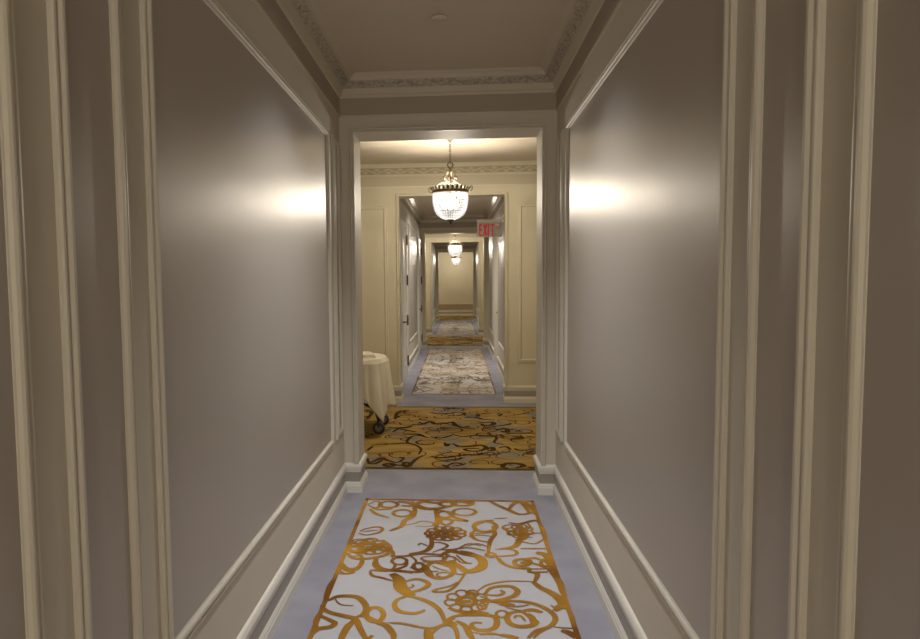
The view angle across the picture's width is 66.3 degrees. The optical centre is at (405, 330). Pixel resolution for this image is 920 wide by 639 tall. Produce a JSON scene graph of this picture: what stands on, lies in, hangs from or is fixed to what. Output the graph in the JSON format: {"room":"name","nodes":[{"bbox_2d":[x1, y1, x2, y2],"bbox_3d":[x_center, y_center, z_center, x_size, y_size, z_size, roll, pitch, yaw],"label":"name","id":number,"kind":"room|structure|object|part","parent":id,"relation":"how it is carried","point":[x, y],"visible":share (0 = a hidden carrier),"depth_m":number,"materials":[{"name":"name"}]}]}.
{"room":"hotel corridor","nodes":[
{"label":"hotel corridor","id":0,"kind":"room"},
{"bbox_2d":[14,0,344,638],"bbox_3d":[-0.794,-0.004,0.994,0.120,2.880,7.860,0,4,4],"label":"wall","id":1,"kind":"structure","parent":0,"point":[229,615],"depth_m":1.74,"materials":[{"name":"paint"}]},
{"bbox_2d":[0,0,44,638],"bbox_3d":[-0.806,0.072,-0.112,0.020,1.988,2.848,0,4,4],"label":"trim","id":2,"kind":"structure","parent":1,"relation":"attached to","point":[21,595],"depth_m":1.26,"materials":[{"name":"beige"}]},
{"bbox_3d":[-0.814,0.072,-0.111,0.003,1.908,2.768,0,4,4],"label":"fabric panel","id":3,"kind":"part","parent":2,"relation":"part of","materials":[{"name":"fabric"}]},
{"bbox_2d":[46,0,144,638],"bbox_3d":[-0.682,-0.051,1.572,0.020,1.988,0.295,0,4,4],"label":"trim","id":4,"kind":"structure","parent":1,"relation":"attached to","point":[86,72],"depth_m":1.56,"materials":[{"name":"beige"}]},
{"bbox_3d":[-0.689,-0.051,1.573,0.003,1.908,0.215,0,4,4],"label":"fabric panel","id":5,"kind":"part","parent":4,"relation":"part of","materials":[{"name":"fabric"}]},
{"bbox_2d":[139,0,333,638],"bbox_3d":[-0.566,-0.164,3.131,0.020,1.988,2.592,0,4,4],"label":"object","id":6,"kind":"structure","parent":1,"relation":"attached to","point":[237,175],"depth_m":2.43,"materials":[{"name":"beige"}]},
{"bbox_2d":[236,453,367,638],"bbox_3d":[-1.554,1.257,2.167,2.067,0.212,9.900,0,4,4],"label":"baseboard","id":7,"kind":"structure","parent":1,"relation":"attached to","point":[269,612],"depth_m":3.52,"materials":[{"name":"white wood"}]},
{"bbox_2d":[331,134,343,439],"bbox_3d":[-0.451,-0.278,4.688,0.020,1.988,0.230,0,4,4],"label":"trim","id":8,"kind":"structure","parent":1,"relation":"attached to","point":[335,161],"depth_m":4.66,"materials":[{"name":"beige wood"}]},
{"bbox_3d":[-0.458,-0.278,4.689,0.003,1.908,0.150,0,4,4],"label":"fabric panel","id":9,"kind":"part","parent":8,"relation":"part of","materials":[{"name":"wood"}]},
{"bbox_2d":[253,0,623,117],"bbox_3d":[-0.011,-1.311,0.840,1.478,0.264,7.860,0,4,4],"label":"trim","id":10,"kind":"structure","parent":1,"relation":"attached to","point":[303,26],"depth_m":4.61,"materials":[{"name":"beige"}]},
{"bbox_2d":[400,202,419,357],"bbox_3d":[0.025,-0.811,12.064,0.120,2.880,6.600,0,4,4],"label":"wall","id":11,"kind":"structure","parent":0,"point":[405,216],"depth_m":11.63,"materials":[{"name":"paint"}]},
{"bbox_2d":[400,219,408,382],"bbox_3d":[0.006,-0.436,10.459,0.076,2.363,1.056,0,4,4],"label":"door","id":12,"kind":"structure","parent":11,"relation":"in","point":[404,237],"depth_m":10.51,"materials":[{"name":"white wood"}]},
{"bbox_2d":[408,223,417,343],"bbox_3d":[0.145,-0.866,12.745,0.020,1.988,2.400,0,4,4],"label":"trim","id":13,"kind":"structure","parent":11,"relation":"attached to","point":[412,234],"depth_m":12.57,"materials":[{"name":"beige wood"}]},
{"bbox_2d":[408,344,418,374],"bbox_3d":[0.149,0.479,12.702,0.020,0.212,3.280,0,4,4],"label":"baseboard","id":14,"kind":"structure","parent":11,"relation":"attached to","point":[414,355],"depth_m":12.47,"materials":[{"name":"white wood"}]},
{"bbox_2d":[417,237,422,353],"bbox_3d":[0.325,-0.750,14.766,0.076,2.363,0.996,0,4,4],"label":"door","id":15,"kind":"structure","parent":11,"relation":"in","point":[420,335],"depth_m":14.70,"materials":[{"name":"white wood"}]},
{"bbox_2d":[432,246,435,319],"bbox_3d":[0.799,-1.575,22.523,0.120,2.880,6.650,0,4,4],"label":"wall","id":16,"kind":"structure","parent":0,"point":[433,248],"depth_m":23.70,"materials":[{"name":"paint"}]},
{"bbox_2d":[432,251,432,312],"bbox_3d":[0.753,-1.465,20.951,0.020,1.988,2.800,0,4,4],"label":"trim","id":17,"kind":"structure","parent":16,"relation":"attached to","point":[432,251],"depth_m":22.30,"materials":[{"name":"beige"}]},
{"bbox_2d":[433,252,435,311],"bbox_3d":[0.985,-1.693,24.084,0.020,1.988,2.900,0,4,4],"label":"trim","id":18,"kind":"structure","parent":16,"relation":"attached to","point":[434,254],"depth_m":24.43,"materials":[{"name":"beige wood"}]},
{"bbox_2d":[432,242,477,249],"bbox_3d":[1.583,-2.882,22.369,1.478,0.264,6.650,0,4,4],"label":"trim","id":19,"kind":"structure","parent":16,"relation":"attached to","point":[467,245],"depth_m":25.63,"materials":[{"name":"beige"}]},
{"bbox_2d":[319,0,565,215],"bbox_3d":[0.911,-2.398,13.079,5.600,0.120,32.700,0,4,4],"label":"ceiling","id":20,"kind":"structure","parent":0,"point":[373,35],"depth_m":4.09,"materials":[{"name":"white paint"}]},
{"bbox_2d":[431,14,446,20],"bbox_3d":[0.176,-1.646,3.687,0.082,0.012,0.082,0,4,4],"label":"sprinkler cover","id":21,"kind":"object","parent":20,"relation":"attached to","point":[439,17],"visible":1,"depth_m":3.67,"materials":[{"name":"beige metal"}]},
{"bbox_2d":[428,139,472,224],"bbox_3d":[0.436,-1.462,6.848,0.398,0.840,0.399,-4,6,-42],"label":"chandelier","id":22,"kind":"object","parent":20,"relation":"hanging from","point":[436,192],"visible":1,"depth_m":6.80,"materials":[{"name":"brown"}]},
{"bbox_3d":[0.437,-1.421,6.851,0.033,0.339,0.033,1,4,19],"label":"stem","id":23,"kind":"part","parent":22,"relation":"part of","materials":[{"name":"brown metal"}]},
{"bbox_2d":[446,235,463,257],"bbox_3d":[1.230,-2.235,17.441,0.398,0.840,0.399,-4,6,-42],"label":"chandelier","id":24,"kind":"object","parent":20,"relation":"hanging from","point":[454,250],"visible":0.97,"depth_m":17.40,"materials":[{"name":"clear glass"}]},
{"bbox_2d":[451,256,461,264],"bbox_3d":[1.989,-2.982,27.686,0.398,0.840,0.399,-4,6,-42],"label":"chandelier","id":25,"kind":"object","parent":20,"relation":"hanging from","point":[456,261],"visible":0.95,"depth_m":27.61,"materials":[{"name":"clear glass"}]},
{"bbox_2d":[272,320,615,638],"bbox_3d":[0.942,0.594,13.295,5.600,0.120,32.700,0,4,4],"label":"floor","id":26,"kind":"structure","parent":0,"point":[592,622],"depth_m":4.81,"materials":[{"name":"grey carpet"}]},
{"bbox_2d":[307,498,580,638],"bbox_3d":[0.086,1.357,1.947,1.162,0.008,5.692,0,4,4],"label":"carpet runner","id":27,"kind":"object","parent":26,"relation":"on","point":[406,568],"visible":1,"depth_m":3.54,"materials":[{"name":"white carpet"}]},
{"bbox_2d":[364,406,535,470],"bbox_3d":[0.471,0.995,6.900,5.264,0.009,2.782,0,4,4],"label":"carpet","id":28,"kind":"object","parent":26,"relation":"on","point":[422,438],"visible":0.36,"depth_m":6.59,"materials":[{"name":"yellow carpet"}]},
{"bbox_2d":[364,403,388,433],"bbox_3d":[-0.677,0.629,7.033,0.982,0.725,0.980,0,4,4],"label":"serving table","id":29,"kind":"object","parent":28,"relation":"on","point":[378,427],"visible":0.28,"depth_m":6.80,"materials":[{"name":"black metal"}]},
{"bbox_3d":[-0.377,0.588,6.839,0.271,0.572,0.035,1,5,26],"label":"leg","id":30,"kind":"part","parent":29,"relation":"part of","materials":[{"name":"black"}]},
{"bbox_2d":[363,353,395,421],"bbox_3d":[-0.663,0.555,7.029,1.135,0.596,1.095,0,4,4],"label":"tablecloth","id":31,"kind":"object","parent":29,"relation":"on","point":[379,394],"visible":0.3,"depth_m":6.71,"materials":[{"name":"fabric"}]},
{"bbox_2d":[363,351,375,357],"bbox_3d":[-0.469,0.236,7.019,0.313,0.034,0.352,-1,4,-10],"label":"folded napkin","id":32,"kind":"object","parent":31,"relation":"on","point":[366,354],"visible":0.4,"depth_m":6.89,"materials":[{"name":"fabric"}]},
{"bbox_2d":[411,349,496,394],"bbox_3d":[0.853,0.609,12.203,1.147,0.008,6.095,0,4,4],"label":"carpet runner","id":33,"kind":"object","parent":26,"relation":"on","point":[443,371],"visible":1,"depth_m":11.08,"materials":[{"name":"beige carpet"}]},
{"bbox_2d":[426,336,483,345],"bbox_3d":[1.240,0.238,17.284,5.264,0.009,2.702,0,4,4],"label":"carpet","id":34,"kind":"object","parent":26,"relation":"on","point":[431,340],"visible":0.24,"depth_m":17.21,"materials":[{"name":"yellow carpet"}]},
{"bbox_2d":[435,321,475,334],"bbox_3d":[1.592,-0.121,22.210,1.142,0.008,6.166,0,4,4],"label":"carpet runner","id":35,"kind":"object","parent":26,"relation":"on","point":[445,327],"visible":1,"depth_m":21.55,"materials":[{"name":"beige carpet"}]},
{"bbox_2d":[439,316,472,319],"bbox_3d":[2.011,-0.523,27.703,5.265,0.009,3.150,0,4,4],"label":"carpet","id":36,"kind":"object","parent":26,"relation":"on","point":[440,317],"visible":0.29,"depth_m":27.50,"materials":[{"name":"brown carpet"}]},
{"bbox_2d":[339,112,556,464],"bbox_3d":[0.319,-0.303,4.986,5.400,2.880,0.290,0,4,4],"label":"door frame","id":37,"kind":"structure","parent":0,"point":[550,118],"depth_m":4.86,"materials":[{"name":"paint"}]},
{"bbox_2d":[360,160,536,187],"bbox_3d":[0.441,-1.740,6.717,5.400,0.264,3.380,0,4,4],"label":"trim","id":38,"kind":"structure","parent":37,"relation":"attached to","point":[491,173],"depth_m":8.36,"materials":[{"name":"beige"}]},
{"bbox_2d":[361,185,536,385],"bbox_3d":[0.587,-0.567,8.607,5.400,2.880,0.230,0,4,4],"label":"wall","id":39,"kind":"structure","parent":0,"point":[372,227],"depth_m":8.50,"materials":[{"name":"beige paint"}]},
{"bbox_2d":[361,206,388,359],"bbox_3d":[-1.040,-0.556,8.602,1.655,1.910,0.020,0,4,4],"label":"trim","id":40,"kind":"structure","parent":39,"relation":"attached to","point":[384,208],"depth_m":8.53,"materials":[{"name":"beige wood"}]},
{"bbox_2d":[364,372,403,402],"bbox_3d":[-1.165,0.786,8.638,3.398,0.212,1.294,-3,5,-34],"label":"baseboard","id":41,"kind":"structure","parent":39,"relation":"attached to","point":[398,390],"depth_m":8.63,"materials":[{"name":"beige wood"}]},
{"bbox_2d":[396,192,507,385],"bbox_3d":[0.562,-0.494,8.486,1.337,2.328,0.024,0,4,4],"label":"trim","id":42,"kind":"structure","parent":39,"relation":"attached to","point":[469,193],"depth_m":8.46,"materials":[{"name":"beige"}]},
{"bbox_2d":[518,203,536,362],"bbox_3d":[2.185,-0.571,8.363,1.678,1.910,0.020,0,4,4],"label":"trim","id":43,"kind":"structure","parent":39,"relation":"attached to","point":[520,205],"depth_m":8.42,"materials":[{"name":"beige wood"}]},
{"bbox_2d":[420,228,488,338],"bbox_3d":[1.092,-1.065,15.430,5.400,2.880,0.290,0,4,4],"label":"wall","id":44,"kind":"structure","parent":0,"point":[434,229],"depth_m":15.28,"materials":[{"name":"beige paint"}]},
{"bbox_2d":[423,231,485,338],"bbox_3d":[1.065,-0.990,15.280,1.337,2.328,0.024,0,4,4],"label":"trim","id":45,"kind":"structure","parent":44,"relation":"attached to","point":[424,233],"depth_m":15.26,"materials":[{"name":"beige"}]},
{"bbox_2d":[426,234,482,238],"bbox_3d":[1.213,-2.501,17.146,5.400,0.264,3.350,0,4,4],"label":"trim","id":46,"kind":"structure","parent":44,"relation":"attached to","point":[427,235],"depth_m":18.82,"materials":[{"name":"beige paint"}]},
{"bbox_2d":[426,238,483,327],"bbox_3d":[1.359,-1.328,19.030,5.400,2.880,0.250,0,4,4],"label":"wall","id":47,"kind":"structure","parent":0,"point":[428,313],"depth_m":18.91,"materials":[{"name":"beige paint"}]},
{"bbox_2d":[430,241,479,327],"bbox_3d":[1.333,-1.254,18.900,1.337,2.328,0.024,0,4,4],"label":"trim","id":48,"kind":"structure","parent":47,"relation":"attached to","point":[430,241],"depth_m":18.89,"materials":[{"name":"beige wood"}]},
{"bbox_2d":[438,253,472,310],"bbox_3d":[2.127,-2.085,29.400,5.400,2.880,0.100,0,4,4],"label":"wall","id":49,"kind":"structure","parent":0,"point":[455,281],"depth_m":29.34,"materials":[{"name":"beige paint"}]},
{"bbox_2d":[439,304,472,309],"bbox_3d":[2.133,-1.001,29.418,5.200,0.235,0.020,0,4,4],"label":"trim","id":50,"kind":"structure","parent":49,"relation":"attached to","point":[441,306],"depth_m":29.42,"materials":[{"name":"brown wood"}]},
{"bbox_2d":[435,249,475,314],"bbox_3d":[1.867,-1.829,25.894,5.400,2.880,0.250,0,4,4],"label":"wall","id":51,"kind":"structure","parent":0,"point":[436,250],"depth_m":25.76,"materials":[{"name":"beige paint"}]},
{"bbox_2d":[437,251,473,314],"bbox_3d":[1.841,-1.755,25.763,1.337,2.328,0.024,0,4,4],"label":"trim","id":52,"kind":"structure","parent":51,"relation":"attached to","point":[439,251],"depth_m":25.73,"materials":[{"name":"beige wood"}]},
{"bbox_2d":[476,246,478,318],"bbox_3d":[2.393,-1.582,22.404,0.120,2.880,6.650,0,4,4],"label":"wall","id":53,"kind":"structure","parent":0,"point":[477,312],"depth_m":23.94,"materials":[{"name":"paint"}]},
{"bbox_2d":[476,251,477,310],"bbox_3d":[2.439,-1.700,23.976,0.020,1.988,2.900,0,4,4],"label":"trim","id":54,"kind":"structure","parent":53,"relation":"attached to","point":[477,251],"depth_m":23.75,"materials":[{"name":"beige wood"}]},
{"bbox_2d":[478,250,478,311],"bbox_3d":[2.207,-1.472,20.842,0.020,1.988,2.800,0,4,4],"label":"trim","id":55,"kind":"structure","parent":53,"relation":"attached to","point":[478,250],"depth_m":22.19,"materials":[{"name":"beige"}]},
{"bbox_2d":[489,203,503,366],"bbox_3d":[1.683,-0.819,11.941,0.250,2.880,6.600,0,4,4],"label":"wall","id":56,"kind":"structure","parent":0,"point":[498,351],"depth_m":12.91,"materials":[{"name":"paint"}]},
{"bbox_2d":[400,197,503,228],"bbox_3d":[0.808,-2.119,11.911,1.478,0.264,6.600,0,4,4],"label":"trim","id":57,"kind":"structure","parent":56,"relation":"attached to","point":[494,204],"depth_m":15.02,"materials":[{"name":"beige paint"}]},
{"bbox_2d":[422,310,493,359],"bbox_3d":[1.532,-0.155,21.285,5.400,0.212,16.410,0,4,4],"label":"baseboard","id":58,"kind":"structure","parent":56,"relation":"attached to","point":[441,313],"depth_m":20.56,"materials":[{"name":"beige"}]},
{"bbox_2d":[477,219,503,236],"bbox_3d":[1.123,-1.312,8.970,0.422,0.222,0.040,0,4,4],"label":"exit sign","id":59,"kind":"object","parent":56,"relation":"attached to","point":[491,227],"visible":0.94,"depth_m":8.97,"materials":[{"name":"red plastic"}]},
{"bbox_2d":[488,237,493,334],"bbox_3d":[1.704,-0.976,14.054,0.020,1.988,1.850,0,4,4],"label":"trim","id":60,"kind":"structure","parent":56,"relation":"attached to","point":[490,239],"depth_m":13.95,"materials":[{"name":"beige wood"}]},
{"bbox_3d":[1.712,-0.976,14.053,0.003,1.908,1.770,0,4,4],"label":"fabric panel","id":61,"kind":"part","parent":60,"relation":"part of","materials":[{"name":"fabric"}]},
{"bbox_2d":[498,214,503,351],"bbox_3d":[1.415,-0.691,10.150,0.020,1.988,2.600,0,4,4],"label":"trim","id":62,"kind":"structure","parent":56,"relation":"attached to","point":[500,239],"depth_m":10.74,"materials":[{"name":"beige wood"}]},
{"bbox_2d":[497,356,535,402],"bbox_3d":[1.915,0.721,9.108,1.820,0.212,5.314,-3,5,-26],"label":"baseboard","id":63,"kind":"structure","parent":56,"relation":"attached to","point":[511,393],"depth_m":8.52,"materials":[{"name":"beige wood"}]},
{"bbox_2d":[555,0,856,638],"bbox_3d":[0.799,-0.011,0.875,0.120,2.880,7.860,0,4,4],"label":"wall","id":64,"kind":"structure","parent":0,"point":[656,621],"depth_m":1.36,"materials":[{"name":"paint"}]},
{"bbox_2d":[555,128,564,441],"bbox_3d":[1.003,-0.285,4.580,0.020,1.988,0.230,0,4,4],"label":"trim","id":65,"kind":"structure","parent":64,"relation":"attached to","point":[560,138],"depth_m":4.53,"materials":[{"name":"beige"}]},
{"bbox_3d":[1.011,-0.285,4.580,0.003,1.908,0.150,0,4,4],"label":"fabric panel","id":66,"kind":"part","parent":65,"relation":"part of","materials":[{"name":"wood"}]},
{"bbox_2d":[533,454,646,638],"bbox_3d":[1.753,1.241,1.921,2.100,0.212,9.900,0,4,4],"label":"baseboard","id":67,"kind":"structure","parent":64,"relation":"attached to","point":[547,479],"depth_m":3.48,"materials":[{"name":"white wood"}]},
{"bbox_2d":[564,0,737,638],"bbox_3d":[0.888,-0.171,3.022,0.020,1.988,2.592,0,4,4],"label":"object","id":68,"kind":"structure","parent":64,"relation":"attached to","point":[650,144],"depth_m":2.32,"materials":[{"name":"beige"}]},
{"bbox_2d":[738,0,826,638],"bbox_3d":[0.773,-0.058,1.464,0.020,1.988,0.295,0,4,4],"label":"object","id":69,"kind":"structure","parent":64,"relation":"attached to","point":[788,41],"depth_m":1.45,"materials":[{"name":"beige"}]},
{"bbox_3d":[0.780,-0.058,1.464,0.003,1.908,0.215,0,4,4],"label":"fabric panel","id":70,"kind":"part","parent":69,"relation":"part of","materials":[{"name":"fabric"}]},
{"bbox_2d":[835,0,919,638],"bbox_3d":[0.648,0.066,-0.220,0.020,1.988,2.848,0,4,4],"label":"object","id":71,"kind":"structure","parent":64,"relation":"attached to","point":[878,586],"depth_m":1.10,"materials":[{"name":"beige paint"}]}
]}

